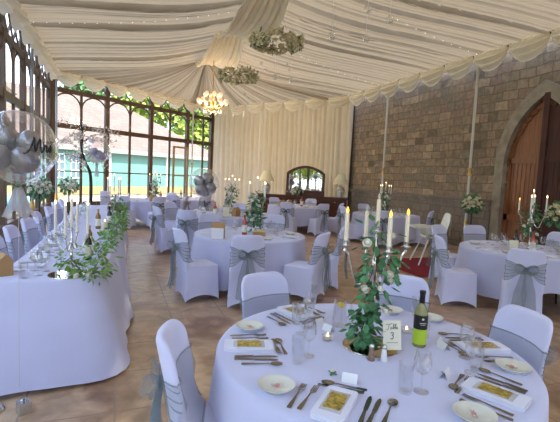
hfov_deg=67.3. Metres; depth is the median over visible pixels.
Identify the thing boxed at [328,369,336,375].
flower sprig
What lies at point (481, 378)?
knife
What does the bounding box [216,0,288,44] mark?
drape
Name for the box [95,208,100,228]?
wine bottle
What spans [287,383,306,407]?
fork
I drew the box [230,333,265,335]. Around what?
fork
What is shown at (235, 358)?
knife
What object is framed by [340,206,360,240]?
banquet chair
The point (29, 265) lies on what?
folded napkin
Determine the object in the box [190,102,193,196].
tent pole
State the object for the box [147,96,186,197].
window
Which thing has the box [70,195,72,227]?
taper candle
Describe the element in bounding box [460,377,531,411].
folded napkin
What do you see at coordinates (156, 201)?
banquet chair
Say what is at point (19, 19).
pelmet
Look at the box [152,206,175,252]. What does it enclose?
banquet chair
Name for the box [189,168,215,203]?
balloon
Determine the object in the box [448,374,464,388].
spoon
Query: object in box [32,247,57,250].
folded napkin
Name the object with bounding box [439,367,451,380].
place card
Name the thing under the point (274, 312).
knife
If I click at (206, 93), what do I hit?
chandelier
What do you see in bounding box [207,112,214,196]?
trim
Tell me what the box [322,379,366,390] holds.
spoon
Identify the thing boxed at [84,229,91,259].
wine bottle
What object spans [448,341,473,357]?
fork
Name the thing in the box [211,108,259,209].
curtain
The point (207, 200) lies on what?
banquet chair
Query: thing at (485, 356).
fork
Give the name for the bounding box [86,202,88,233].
taper candle
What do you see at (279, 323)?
spoon
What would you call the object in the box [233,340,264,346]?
card
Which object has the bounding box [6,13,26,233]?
window
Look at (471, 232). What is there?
banquet chair
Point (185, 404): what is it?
banquet chair
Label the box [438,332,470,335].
spoon
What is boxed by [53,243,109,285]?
eucalyptus spray
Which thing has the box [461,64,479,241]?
tent pole
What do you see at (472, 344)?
card
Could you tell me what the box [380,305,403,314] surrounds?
plate
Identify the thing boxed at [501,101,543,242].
door
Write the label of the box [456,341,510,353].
folded napkin
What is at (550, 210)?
flower arrangement
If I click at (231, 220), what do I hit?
tablecloth
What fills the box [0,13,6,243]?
window
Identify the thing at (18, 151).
balloon
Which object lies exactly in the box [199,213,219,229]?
banquet chair
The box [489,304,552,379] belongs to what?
banquet chair
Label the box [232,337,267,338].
fork
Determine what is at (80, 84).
tree
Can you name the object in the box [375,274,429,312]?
banquet chair
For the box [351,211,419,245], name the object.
tablecloth
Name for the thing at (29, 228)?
banquet chair
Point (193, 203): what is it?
tablecloth
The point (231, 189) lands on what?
garland
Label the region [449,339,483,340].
knife
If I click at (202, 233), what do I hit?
folded napkin
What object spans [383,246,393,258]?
candle cup
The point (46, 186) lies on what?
flower arrangement
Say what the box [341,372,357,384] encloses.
place card
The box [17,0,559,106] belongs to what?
ceiling
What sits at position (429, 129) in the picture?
wall
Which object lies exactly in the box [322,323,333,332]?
place card
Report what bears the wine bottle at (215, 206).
on the tablecloth at (231, 220)
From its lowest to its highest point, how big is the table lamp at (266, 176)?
0.880 m
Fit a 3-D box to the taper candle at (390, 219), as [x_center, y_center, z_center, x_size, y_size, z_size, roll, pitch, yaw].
[0.554,0.090,2.119,0.022,0.193,0.023,4,5,17]
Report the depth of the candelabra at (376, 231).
2.29 m
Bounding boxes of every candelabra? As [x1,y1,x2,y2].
[53,228,89,274]
[107,189,121,218]
[224,185,238,213]
[248,191,265,232]
[341,226,410,348]
[380,190,391,208]
[517,205,546,248]
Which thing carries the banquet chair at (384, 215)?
on the floor
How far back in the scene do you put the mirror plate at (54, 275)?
3.52 m
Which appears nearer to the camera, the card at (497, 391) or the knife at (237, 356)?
the card at (497, 391)
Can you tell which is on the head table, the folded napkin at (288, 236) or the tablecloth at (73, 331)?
the tablecloth at (73, 331)
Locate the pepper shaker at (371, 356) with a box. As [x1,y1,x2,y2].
[368,343,374,360]
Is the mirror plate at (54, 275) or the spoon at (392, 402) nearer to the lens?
the spoon at (392, 402)
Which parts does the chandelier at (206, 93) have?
stem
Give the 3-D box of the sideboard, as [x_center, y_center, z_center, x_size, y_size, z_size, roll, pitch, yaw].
[0.825,-0.098,16.164,3.560,0.990,0.555,3,5,9]
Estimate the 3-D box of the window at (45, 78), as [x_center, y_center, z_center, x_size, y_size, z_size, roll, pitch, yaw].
[-7.625,-2.465,13.589,0.130,5.350,2.193,1,5,-21]
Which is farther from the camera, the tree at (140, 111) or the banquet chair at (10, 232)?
the tree at (140, 111)
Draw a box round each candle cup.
[341,240,350,251]
[372,226,381,236]
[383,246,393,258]
[401,241,410,252]
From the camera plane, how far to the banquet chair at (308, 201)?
14.76 m
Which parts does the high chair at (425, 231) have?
leg, leg, seat, backrest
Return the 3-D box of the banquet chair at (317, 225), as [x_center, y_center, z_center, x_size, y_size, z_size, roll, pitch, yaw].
[1.171,0.238,12.386,0.461,0.940,0.624,0,5,-26]
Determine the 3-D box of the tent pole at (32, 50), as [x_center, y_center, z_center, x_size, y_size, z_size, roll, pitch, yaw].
[-6.409,-1.987,10.895,0.220,4.950,0.214,1,5,-21]
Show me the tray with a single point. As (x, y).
(417, 226)
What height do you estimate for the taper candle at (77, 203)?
0.286 m
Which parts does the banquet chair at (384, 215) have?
seat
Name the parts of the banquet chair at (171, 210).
seat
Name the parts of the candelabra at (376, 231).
arm, arm, stem, arm, arm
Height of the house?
7.850 m
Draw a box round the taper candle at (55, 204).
[54,200,56,232]
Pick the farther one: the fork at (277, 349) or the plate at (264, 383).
the fork at (277, 349)
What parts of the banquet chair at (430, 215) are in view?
seat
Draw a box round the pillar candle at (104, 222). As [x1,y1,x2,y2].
[101,220,107,231]
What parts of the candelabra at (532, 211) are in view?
stem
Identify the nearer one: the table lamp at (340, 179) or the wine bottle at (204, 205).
the wine bottle at (204, 205)
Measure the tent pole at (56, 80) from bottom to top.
4.950 m
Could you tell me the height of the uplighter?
0.034 m
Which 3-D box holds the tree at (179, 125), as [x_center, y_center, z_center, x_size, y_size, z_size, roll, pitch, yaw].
[-11.582,-9.521,51.548,10.606,13.942,7.862,3,5,7]
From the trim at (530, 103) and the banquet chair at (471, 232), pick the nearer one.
the banquet chair at (471, 232)
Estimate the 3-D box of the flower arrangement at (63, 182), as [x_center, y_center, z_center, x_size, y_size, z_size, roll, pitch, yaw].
[-6.272,-0.339,12.521,0.649,1.415,0.616,1,5,-21]
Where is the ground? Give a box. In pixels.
[59,193,199,201]
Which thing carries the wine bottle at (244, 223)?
on the tablecloth at (278, 252)
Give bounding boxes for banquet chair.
[0,236,7,254]
[2,225,24,263]
[20,217,38,253]
[33,211,46,241]
[44,206,53,233]
[51,202,62,225]
[58,199,63,219]
[100,191,109,204]
[116,195,135,228]
[146,197,166,228]
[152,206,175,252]
[156,319,215,421]
[164,202,177,226]
[167,194,181,209]
[172,227,218,301]
[177,210,197,254]
[181,195,188,209]
[194,196,210,210]
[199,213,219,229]
[217,195,228,210]
[227,234,264,307]
[232,203,246,212]
[241,271,289,319]
[246,211,261,226]
[263,214,284,229]
[269,197,279,203]
[280,202,296,231]
[283,232,330,302]
[305,198,316,205]
[307,204,328,234]
[310,226,344,288]
[328,203,343,233]
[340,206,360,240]
[358,204,369,210]
[372,210,391,246]
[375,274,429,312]
[409,211,433,244]
[428,225,456,278]
[434,234,476,306]
[463,225,485,240]
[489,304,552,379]
[498,248,546,313]
[545,232,559,246]
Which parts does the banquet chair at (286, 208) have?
seat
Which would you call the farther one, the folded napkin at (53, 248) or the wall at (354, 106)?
the wall at (354, 106)
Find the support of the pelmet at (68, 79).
attached to the ceiling
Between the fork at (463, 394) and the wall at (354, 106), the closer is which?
the fork at (463, 394)
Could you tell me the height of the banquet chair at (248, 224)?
0.940 m
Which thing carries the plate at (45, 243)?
on the tablecloth at (73, 331)
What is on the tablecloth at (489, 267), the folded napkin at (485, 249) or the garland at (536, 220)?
the folded napkin at (485, 249)
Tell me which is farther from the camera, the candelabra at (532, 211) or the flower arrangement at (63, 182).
the flower arrangement at (63, 182)
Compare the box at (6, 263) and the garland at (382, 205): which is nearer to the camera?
the box at (6, 263)
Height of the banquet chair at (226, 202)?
0.940 m
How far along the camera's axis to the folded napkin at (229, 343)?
2.19 m
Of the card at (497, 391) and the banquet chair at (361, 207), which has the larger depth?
the banquet chair at (361, 207)
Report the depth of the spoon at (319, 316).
2.70 m
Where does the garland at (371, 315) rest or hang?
attached to the candelabra at (376, 231)
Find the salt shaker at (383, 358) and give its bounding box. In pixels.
[380,344,386,362]
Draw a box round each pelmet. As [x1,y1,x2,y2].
[0,0,61,80]
[58,71,210,115]
[214,95,349,115]
[349,28,559,105]
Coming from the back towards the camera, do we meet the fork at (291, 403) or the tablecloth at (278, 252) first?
the tablecloth at (278, 252)
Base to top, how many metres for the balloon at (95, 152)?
1.570 m
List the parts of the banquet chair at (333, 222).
seat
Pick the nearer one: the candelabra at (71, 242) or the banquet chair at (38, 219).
the candelabra at (71, 242)
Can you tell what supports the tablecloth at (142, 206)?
on the round table
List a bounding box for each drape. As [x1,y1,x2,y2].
[195,32,243,70]
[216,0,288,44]
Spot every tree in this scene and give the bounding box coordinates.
[44,117,124,204]
[59,81,128,98]
[110,91,169,127]
[145,102,214,149]
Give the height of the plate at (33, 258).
0.029 m
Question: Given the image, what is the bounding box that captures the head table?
[20,213,85,278]
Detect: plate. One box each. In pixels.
[28,256,47,260]
[43,242,57,245]
[47,270,91,279]
[235,320,262,331]
[257,374,295,395]
[342,336,397,357]
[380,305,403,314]
[428,312,443,322]
[452,401,497,421]
[495,358,531,374]
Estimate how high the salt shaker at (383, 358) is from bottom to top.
0.089 m
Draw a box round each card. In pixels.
[223,207,228,215]
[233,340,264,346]
[283,306,306,314]
[312,317,323,325]
[319,390,350,413]
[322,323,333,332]
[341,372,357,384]
[383,320,400,353]
[437,339,449,350]
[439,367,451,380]
[466,342,500,347]
[472,381,517,401]
[508,240,517,249]
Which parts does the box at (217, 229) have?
panel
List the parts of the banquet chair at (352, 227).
seat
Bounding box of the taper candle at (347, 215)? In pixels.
[344,207,349,239]
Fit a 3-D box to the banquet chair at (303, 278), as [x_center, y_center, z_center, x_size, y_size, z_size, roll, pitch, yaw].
[0.408,0.740,5.836,0.624,0.940,0.461,5,5,28]
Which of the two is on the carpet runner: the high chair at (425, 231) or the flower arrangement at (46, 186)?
the high chair at (425, 231)
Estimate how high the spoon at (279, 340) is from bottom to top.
0.010 m
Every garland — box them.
[76,197,131,282]
[105,194,122,217]
[149,176,159,196]
[224,183,239,212]
[244,190,267,231]
[339,214,409,350]
[380,188,391,210]
[518,200,544,245]
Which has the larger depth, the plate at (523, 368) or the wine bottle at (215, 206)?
the wine bottle at (215, 206)
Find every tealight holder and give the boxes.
[324,333,333,339]
[403,326,411,333]
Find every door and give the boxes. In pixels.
[172,146,188,196]
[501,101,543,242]
[532,92,559,245]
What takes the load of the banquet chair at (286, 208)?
on the floor
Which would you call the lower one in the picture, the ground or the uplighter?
the uplighter
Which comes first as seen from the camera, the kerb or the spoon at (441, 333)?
the spoon at (441, 333)
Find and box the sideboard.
[257,193,348,223]
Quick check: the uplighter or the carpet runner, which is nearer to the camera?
the uplighter
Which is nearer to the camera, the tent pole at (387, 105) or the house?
the tent pole at (387, 105)
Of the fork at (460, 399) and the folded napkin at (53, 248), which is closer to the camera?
the fork at (460, 399)
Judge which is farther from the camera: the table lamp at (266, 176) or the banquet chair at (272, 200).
the table lamp at (266, 176)
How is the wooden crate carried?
on the tablecloth at (278, 252)
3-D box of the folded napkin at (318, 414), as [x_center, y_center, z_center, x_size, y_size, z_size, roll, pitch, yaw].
[0.223,0.782,1.706,0.138,0.022,0.264,5,5,24]
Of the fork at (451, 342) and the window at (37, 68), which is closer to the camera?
the fork at (451, 342)
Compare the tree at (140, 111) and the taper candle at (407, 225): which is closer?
the taper candle at (407, 225)
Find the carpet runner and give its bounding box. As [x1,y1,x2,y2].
[371,257,431,276]
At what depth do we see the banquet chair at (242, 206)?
10.77 m
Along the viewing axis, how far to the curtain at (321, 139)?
17.88 m
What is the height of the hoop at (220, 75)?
1.787 m
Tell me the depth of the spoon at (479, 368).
2.05 m
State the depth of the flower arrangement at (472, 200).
10.27 m
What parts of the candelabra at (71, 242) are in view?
stem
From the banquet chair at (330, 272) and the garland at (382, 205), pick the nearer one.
the banquet chair at (330, 272)
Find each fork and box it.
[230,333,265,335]
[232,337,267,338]
[271,338,281,352]
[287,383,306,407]
[297,385,318,409]
[318,383,364,393]
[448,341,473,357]
[454,375,470,393]
[459,398,513,421]
[462,393,513,416]
[475,355,512,357]
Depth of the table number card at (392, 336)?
2.25 m
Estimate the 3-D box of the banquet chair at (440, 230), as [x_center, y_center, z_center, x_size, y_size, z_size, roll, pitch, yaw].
[2.878,0.733,7.313,0.461,0.940,0.624,-1,6,-36]
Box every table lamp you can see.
[259,171,273,193]
[333,174,348,197]
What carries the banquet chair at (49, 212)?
on the floor
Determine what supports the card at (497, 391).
on the folded napkin at (522, 402)
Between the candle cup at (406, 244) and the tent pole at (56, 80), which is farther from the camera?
the tent pole at (56, 80)
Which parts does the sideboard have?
door, drawer, drawer, drawer, door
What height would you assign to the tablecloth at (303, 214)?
0.562 m
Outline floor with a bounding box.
[0,208,559,421]
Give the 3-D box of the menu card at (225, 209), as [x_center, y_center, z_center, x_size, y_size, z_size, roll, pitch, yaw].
[-1.187,0.014,9.238,0.130,0.188,0.062,2,5,-10]
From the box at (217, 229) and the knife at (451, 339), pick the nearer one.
the knife at (451, 339)
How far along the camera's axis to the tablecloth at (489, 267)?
5.88 m
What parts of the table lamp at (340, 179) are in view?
lamp shade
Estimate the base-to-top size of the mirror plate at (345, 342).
0.006 m
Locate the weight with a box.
[16,397,31,416]
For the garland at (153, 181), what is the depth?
13.27 m
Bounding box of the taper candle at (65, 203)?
[64,201,66,234]
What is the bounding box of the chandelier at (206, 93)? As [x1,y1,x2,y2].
[196,62,227,112]
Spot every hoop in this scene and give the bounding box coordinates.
[215,37,259,97]
[248,2,306,69]
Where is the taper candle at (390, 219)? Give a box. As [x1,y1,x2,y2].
[387,210,392,245]
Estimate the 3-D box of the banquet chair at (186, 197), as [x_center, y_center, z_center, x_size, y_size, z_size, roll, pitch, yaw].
[-3.115,-0.021,13.143,0.624,0.940,0.461,2,5,-6]
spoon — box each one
[241,361,282,365]
[266,316,285,325]
[275,338,287,354]
[302,316,324,324]
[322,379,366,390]
[381,398,397,421]
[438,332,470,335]
[445,342,467,355]
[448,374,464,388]
[478,367,522,385]
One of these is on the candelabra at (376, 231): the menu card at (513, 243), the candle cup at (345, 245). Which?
the candle cup at (345, 245)
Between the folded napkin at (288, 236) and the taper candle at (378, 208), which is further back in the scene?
the folded napkin at (288, 236)
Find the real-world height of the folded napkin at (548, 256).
0.020 m
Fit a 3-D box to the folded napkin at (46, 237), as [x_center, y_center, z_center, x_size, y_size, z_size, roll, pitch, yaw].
[-2.879,0.336,5.415,0.240,0.020,0.125,1,5,-24]
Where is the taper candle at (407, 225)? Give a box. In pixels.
[404,209,409,241]
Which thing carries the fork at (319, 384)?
on the tablecloth at (235, 395)
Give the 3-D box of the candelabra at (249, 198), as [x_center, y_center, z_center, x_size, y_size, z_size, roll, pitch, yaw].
[-0.377,0.017,6.722,0.297,0.667,0.297,2,5,-5]
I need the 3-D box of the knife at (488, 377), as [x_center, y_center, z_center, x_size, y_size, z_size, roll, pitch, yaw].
[1.040,0.802,1.977,0.021,0.007,0.220,-2,6,-43]
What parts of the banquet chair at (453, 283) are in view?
seat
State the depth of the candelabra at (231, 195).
9.79 m
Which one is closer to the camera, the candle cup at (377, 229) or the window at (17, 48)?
the candle cup at (377, 229)
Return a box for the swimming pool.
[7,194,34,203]
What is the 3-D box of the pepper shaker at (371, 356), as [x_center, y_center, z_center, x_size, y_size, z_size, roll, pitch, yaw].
[0.470,0.721,2.157,0.036,0.089,0.036,1,5,-21]
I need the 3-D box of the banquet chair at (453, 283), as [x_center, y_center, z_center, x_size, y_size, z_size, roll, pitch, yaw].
[2.432,0.823,5.969,0.624,0.940,0.461,3,5,9]
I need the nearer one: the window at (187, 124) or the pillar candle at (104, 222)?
the pillar candle at (104, 222)
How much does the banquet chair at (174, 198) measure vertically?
0.940 m
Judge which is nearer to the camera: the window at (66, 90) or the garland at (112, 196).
the garland at (112, 196)
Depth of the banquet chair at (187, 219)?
8.14 m
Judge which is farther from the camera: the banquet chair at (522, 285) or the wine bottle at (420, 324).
the banquet chair at (522, 285)
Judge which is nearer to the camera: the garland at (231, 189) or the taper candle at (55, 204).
the taper candle at (55, 204)
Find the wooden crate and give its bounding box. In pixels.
[253,231,265,235]
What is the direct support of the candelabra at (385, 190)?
on the tablecloth at (399, 222)
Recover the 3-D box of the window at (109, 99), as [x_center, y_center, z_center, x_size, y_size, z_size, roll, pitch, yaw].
[-6.202,-2.703,17.287,0.130,5.350,2.193,6,6,34]
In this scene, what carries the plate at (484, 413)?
on the tablecloth at (235, 395)
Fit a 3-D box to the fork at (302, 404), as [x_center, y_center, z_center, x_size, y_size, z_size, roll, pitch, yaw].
[0.118,0.776,1.761,0.025,0.010,0.205,5,5,25]
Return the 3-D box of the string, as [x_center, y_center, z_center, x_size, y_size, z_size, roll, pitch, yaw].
[-3.354,-4.809,10.390,4.787,1.122,0.015,1,5,-21]
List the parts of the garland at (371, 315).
stem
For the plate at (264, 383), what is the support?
on the tablecloth at (235, 395)
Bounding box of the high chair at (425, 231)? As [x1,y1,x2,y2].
[409,213,451,264]
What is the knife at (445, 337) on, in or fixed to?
on the tablecloth at (235, 395)
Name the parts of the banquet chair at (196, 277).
seat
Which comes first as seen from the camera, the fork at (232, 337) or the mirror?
the fork at (232, 337)
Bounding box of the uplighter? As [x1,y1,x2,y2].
[0,403,4,411]
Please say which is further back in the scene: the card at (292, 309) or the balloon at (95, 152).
the balloon at (95, 152)
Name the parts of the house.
pane, pane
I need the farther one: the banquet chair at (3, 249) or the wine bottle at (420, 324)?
the banquet chair at (3, 249)
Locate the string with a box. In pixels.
[33,11,232,23]
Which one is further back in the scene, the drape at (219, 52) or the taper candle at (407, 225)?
the drape at (219, 52)
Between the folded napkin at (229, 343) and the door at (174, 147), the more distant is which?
the door at (174, 147)
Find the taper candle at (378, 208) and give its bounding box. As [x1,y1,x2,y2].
[375,193,380,225]
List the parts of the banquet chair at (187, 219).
seat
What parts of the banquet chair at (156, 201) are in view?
seat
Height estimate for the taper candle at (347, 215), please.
0.193 m
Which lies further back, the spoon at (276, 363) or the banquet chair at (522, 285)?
the banquet chair at (522, 285)
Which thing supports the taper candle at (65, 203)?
on the candelabra at (71, 242)
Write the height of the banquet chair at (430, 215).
0.940 m
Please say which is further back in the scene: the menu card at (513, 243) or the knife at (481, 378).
the menu card at (513, 243)
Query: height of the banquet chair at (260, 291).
0.940 m
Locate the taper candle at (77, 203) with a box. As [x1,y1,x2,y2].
[76,199,78,230]
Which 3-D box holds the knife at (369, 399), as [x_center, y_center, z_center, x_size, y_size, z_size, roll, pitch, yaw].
[0.345,0.794,1.691,0.021,0.007,0.220,5,5,22]
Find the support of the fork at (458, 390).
on the tablecloth at (235, 395)
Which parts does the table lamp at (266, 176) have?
lamp shade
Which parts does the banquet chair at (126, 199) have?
seat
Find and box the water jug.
[332,299,346,323]
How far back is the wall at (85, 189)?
31.32 m
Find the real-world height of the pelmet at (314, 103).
0.559 m
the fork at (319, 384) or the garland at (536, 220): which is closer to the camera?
the fork at (319, 384)
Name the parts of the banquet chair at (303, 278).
seat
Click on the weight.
(23, 406)
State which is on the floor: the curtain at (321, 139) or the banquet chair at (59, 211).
the banquet chair at (59, 211)
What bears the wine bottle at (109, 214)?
on the tablecloth at (73, 331)
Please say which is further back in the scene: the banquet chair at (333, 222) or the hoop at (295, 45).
the banquet chair at (333, 222)
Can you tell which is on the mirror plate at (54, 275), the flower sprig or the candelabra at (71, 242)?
the candelabra at (71, 242)
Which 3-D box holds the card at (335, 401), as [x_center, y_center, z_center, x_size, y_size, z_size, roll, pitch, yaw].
[0.224,0.768,1.705,0.088,0.005,0.165,5,5,24]
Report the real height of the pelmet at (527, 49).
0.559 m
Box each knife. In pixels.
[234,355,277,357]
[234,357,277,360]
[270,313,289,323]
[274,312,295,322]
[358,396,371,421]
[366,398,381,421]
[445,337,480,338]
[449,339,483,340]
[474,376,525,393]
[477,373,527,391]
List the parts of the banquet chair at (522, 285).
seat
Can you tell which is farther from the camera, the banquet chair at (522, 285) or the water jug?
the banquet chair at (522, 285)
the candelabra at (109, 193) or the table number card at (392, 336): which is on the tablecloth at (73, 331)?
the candelabra at (109, 193)
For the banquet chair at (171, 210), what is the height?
0.940 m
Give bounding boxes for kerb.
[7,193,64,220]
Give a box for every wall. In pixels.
[7,186,195,194]
[347,106,354,206]
[351,40,559,199]
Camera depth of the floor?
4.76 m
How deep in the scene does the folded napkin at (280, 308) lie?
2.79 m
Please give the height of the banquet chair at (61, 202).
0.940 m
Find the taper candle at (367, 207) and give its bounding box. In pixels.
[364,205,368,235]
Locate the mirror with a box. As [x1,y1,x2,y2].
[285,166,324,196]
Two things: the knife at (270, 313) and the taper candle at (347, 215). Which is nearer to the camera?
the taper candle at (347, 215)
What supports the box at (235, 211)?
on the tablecloth at (231, 220)
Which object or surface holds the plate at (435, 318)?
on the tablecloth at (235, 395)
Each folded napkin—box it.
[14,263,45,268]
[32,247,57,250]
[45,236,63,238]
[200,232,210,234]
[224,339,273,352]
[277,304,314,320]
[283,235,298,237]
[309,385,357,421]
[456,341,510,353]
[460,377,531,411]
[479,248,496,250]
[546,255,559,258]
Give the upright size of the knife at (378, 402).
0.007 m
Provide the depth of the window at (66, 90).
15.22 m
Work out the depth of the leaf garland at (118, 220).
5.11 m
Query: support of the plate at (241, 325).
on the tablecloth at (235, 395)
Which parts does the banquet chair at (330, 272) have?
seat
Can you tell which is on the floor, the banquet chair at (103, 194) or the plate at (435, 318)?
the banquet chair at (103, 194)
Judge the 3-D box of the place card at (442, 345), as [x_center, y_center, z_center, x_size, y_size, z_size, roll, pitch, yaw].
[0.914,0.750,2.353,0.040,0.040,0.070,2,5,-12]
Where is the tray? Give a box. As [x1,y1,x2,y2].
[410,224,430,228]
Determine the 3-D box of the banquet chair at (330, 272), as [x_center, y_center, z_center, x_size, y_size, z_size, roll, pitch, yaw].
[0.769,0.697,6.566,0.624,0.940,0.461,3,5,7]
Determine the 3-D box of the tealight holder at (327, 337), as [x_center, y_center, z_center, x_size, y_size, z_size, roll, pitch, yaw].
[0.273,0.714,2.404,0.072,0.044,0.072,1,5,-21]
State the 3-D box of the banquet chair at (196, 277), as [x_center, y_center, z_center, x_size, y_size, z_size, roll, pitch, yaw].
[-1.175,0.685,5.627,0.624,0.940,0.461,0,5,-31]
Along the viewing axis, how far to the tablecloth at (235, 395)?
2.02 m
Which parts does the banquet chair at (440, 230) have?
seat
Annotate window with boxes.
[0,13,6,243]
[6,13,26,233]
[26,44,40,216]
[41,65,50,218]
[51,79,105,212]
[103,86,150,197]
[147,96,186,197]
[183,108,214,196]
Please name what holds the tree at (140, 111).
on the ground
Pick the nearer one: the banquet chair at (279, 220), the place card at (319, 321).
the place card at (319, 321)
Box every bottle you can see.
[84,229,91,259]
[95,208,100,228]
[107,206,111,223]
[202,200,205,212]
[213,202,216,213]
[242,215,246,234]
[412,290,427,347]
[513,230,518,242]
[529,232,535,249]
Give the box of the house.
[6,81,207,186]
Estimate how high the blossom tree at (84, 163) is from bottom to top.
2.969 m
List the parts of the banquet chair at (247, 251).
seat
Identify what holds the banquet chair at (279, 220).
on the floor
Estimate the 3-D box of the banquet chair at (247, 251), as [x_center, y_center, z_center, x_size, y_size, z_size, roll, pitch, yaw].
[-0.429,0.739,5.387,0.461,0.940,0.624,2,5,-7]
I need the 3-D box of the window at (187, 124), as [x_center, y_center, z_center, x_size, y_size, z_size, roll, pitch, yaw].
[-3.846,-2.880,20.759,0.130,5.350,2.193,6,6,34]
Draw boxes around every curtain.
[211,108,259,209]
[257,100,353,207]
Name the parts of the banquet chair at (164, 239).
seat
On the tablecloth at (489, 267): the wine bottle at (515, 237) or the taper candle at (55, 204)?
the wine bottle at (515, 237)
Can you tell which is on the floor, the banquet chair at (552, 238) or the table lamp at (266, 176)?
the banquet chair at (552, 238)
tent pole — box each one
[31,49,34,217]
[54,76,57,201]
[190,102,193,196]
[381,96,388,208]
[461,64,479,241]
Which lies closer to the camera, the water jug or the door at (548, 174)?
the water jug
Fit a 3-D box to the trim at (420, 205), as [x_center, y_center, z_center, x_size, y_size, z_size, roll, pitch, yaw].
[6.345,0.663,7.835,0.160,1.340,19.900,1,5,-21]
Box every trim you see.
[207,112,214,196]
[348,188,491,245]
[488,79,559,240]
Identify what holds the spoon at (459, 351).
on the tablecloth at (235, 395)
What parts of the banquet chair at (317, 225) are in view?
seat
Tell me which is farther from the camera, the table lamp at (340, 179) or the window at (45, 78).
the table lamp at (340, 179)
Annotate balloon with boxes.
[0,110,58,386]
[83,138,110,200]
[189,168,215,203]
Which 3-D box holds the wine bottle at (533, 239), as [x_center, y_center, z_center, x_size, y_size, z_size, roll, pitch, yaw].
[3.565,0.442,5.936,0.076,0.310,0.076,1,5,-21]
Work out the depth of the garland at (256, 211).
6.66 m
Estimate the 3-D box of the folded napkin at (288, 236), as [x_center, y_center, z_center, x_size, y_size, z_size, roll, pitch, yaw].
[0.168,0.391,6.444,0.240,0.020,0.125,4,5,15]
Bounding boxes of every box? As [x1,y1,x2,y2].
[0,252,13,276]
[211,222,224,238]
[232,207,239,216]
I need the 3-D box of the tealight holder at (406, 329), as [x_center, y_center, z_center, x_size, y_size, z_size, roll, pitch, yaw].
[0.774,0.723,2.576,0.072,0.044,0.072,1,5,-21]
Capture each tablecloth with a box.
[0,205,133,395]
[111,198,171,223]
[166,197,213,210]
[175,211,246,230]
[190,227,305,290]
[208,303,548,421]
[267,204,316,226]
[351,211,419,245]
[454,240,559,299]
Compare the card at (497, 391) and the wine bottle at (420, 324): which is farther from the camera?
the wine bottle at (420, 324)
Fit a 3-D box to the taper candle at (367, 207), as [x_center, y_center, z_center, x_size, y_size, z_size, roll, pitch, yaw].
[0.506,0.060,2.458,0.023,0.193,0.022,-1,6,-38]
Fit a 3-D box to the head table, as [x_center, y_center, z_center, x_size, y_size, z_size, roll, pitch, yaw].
[-3.182,0.602,6.885,0.620,0.745,7.160,1,5,-21]
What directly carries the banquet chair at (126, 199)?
on the floor

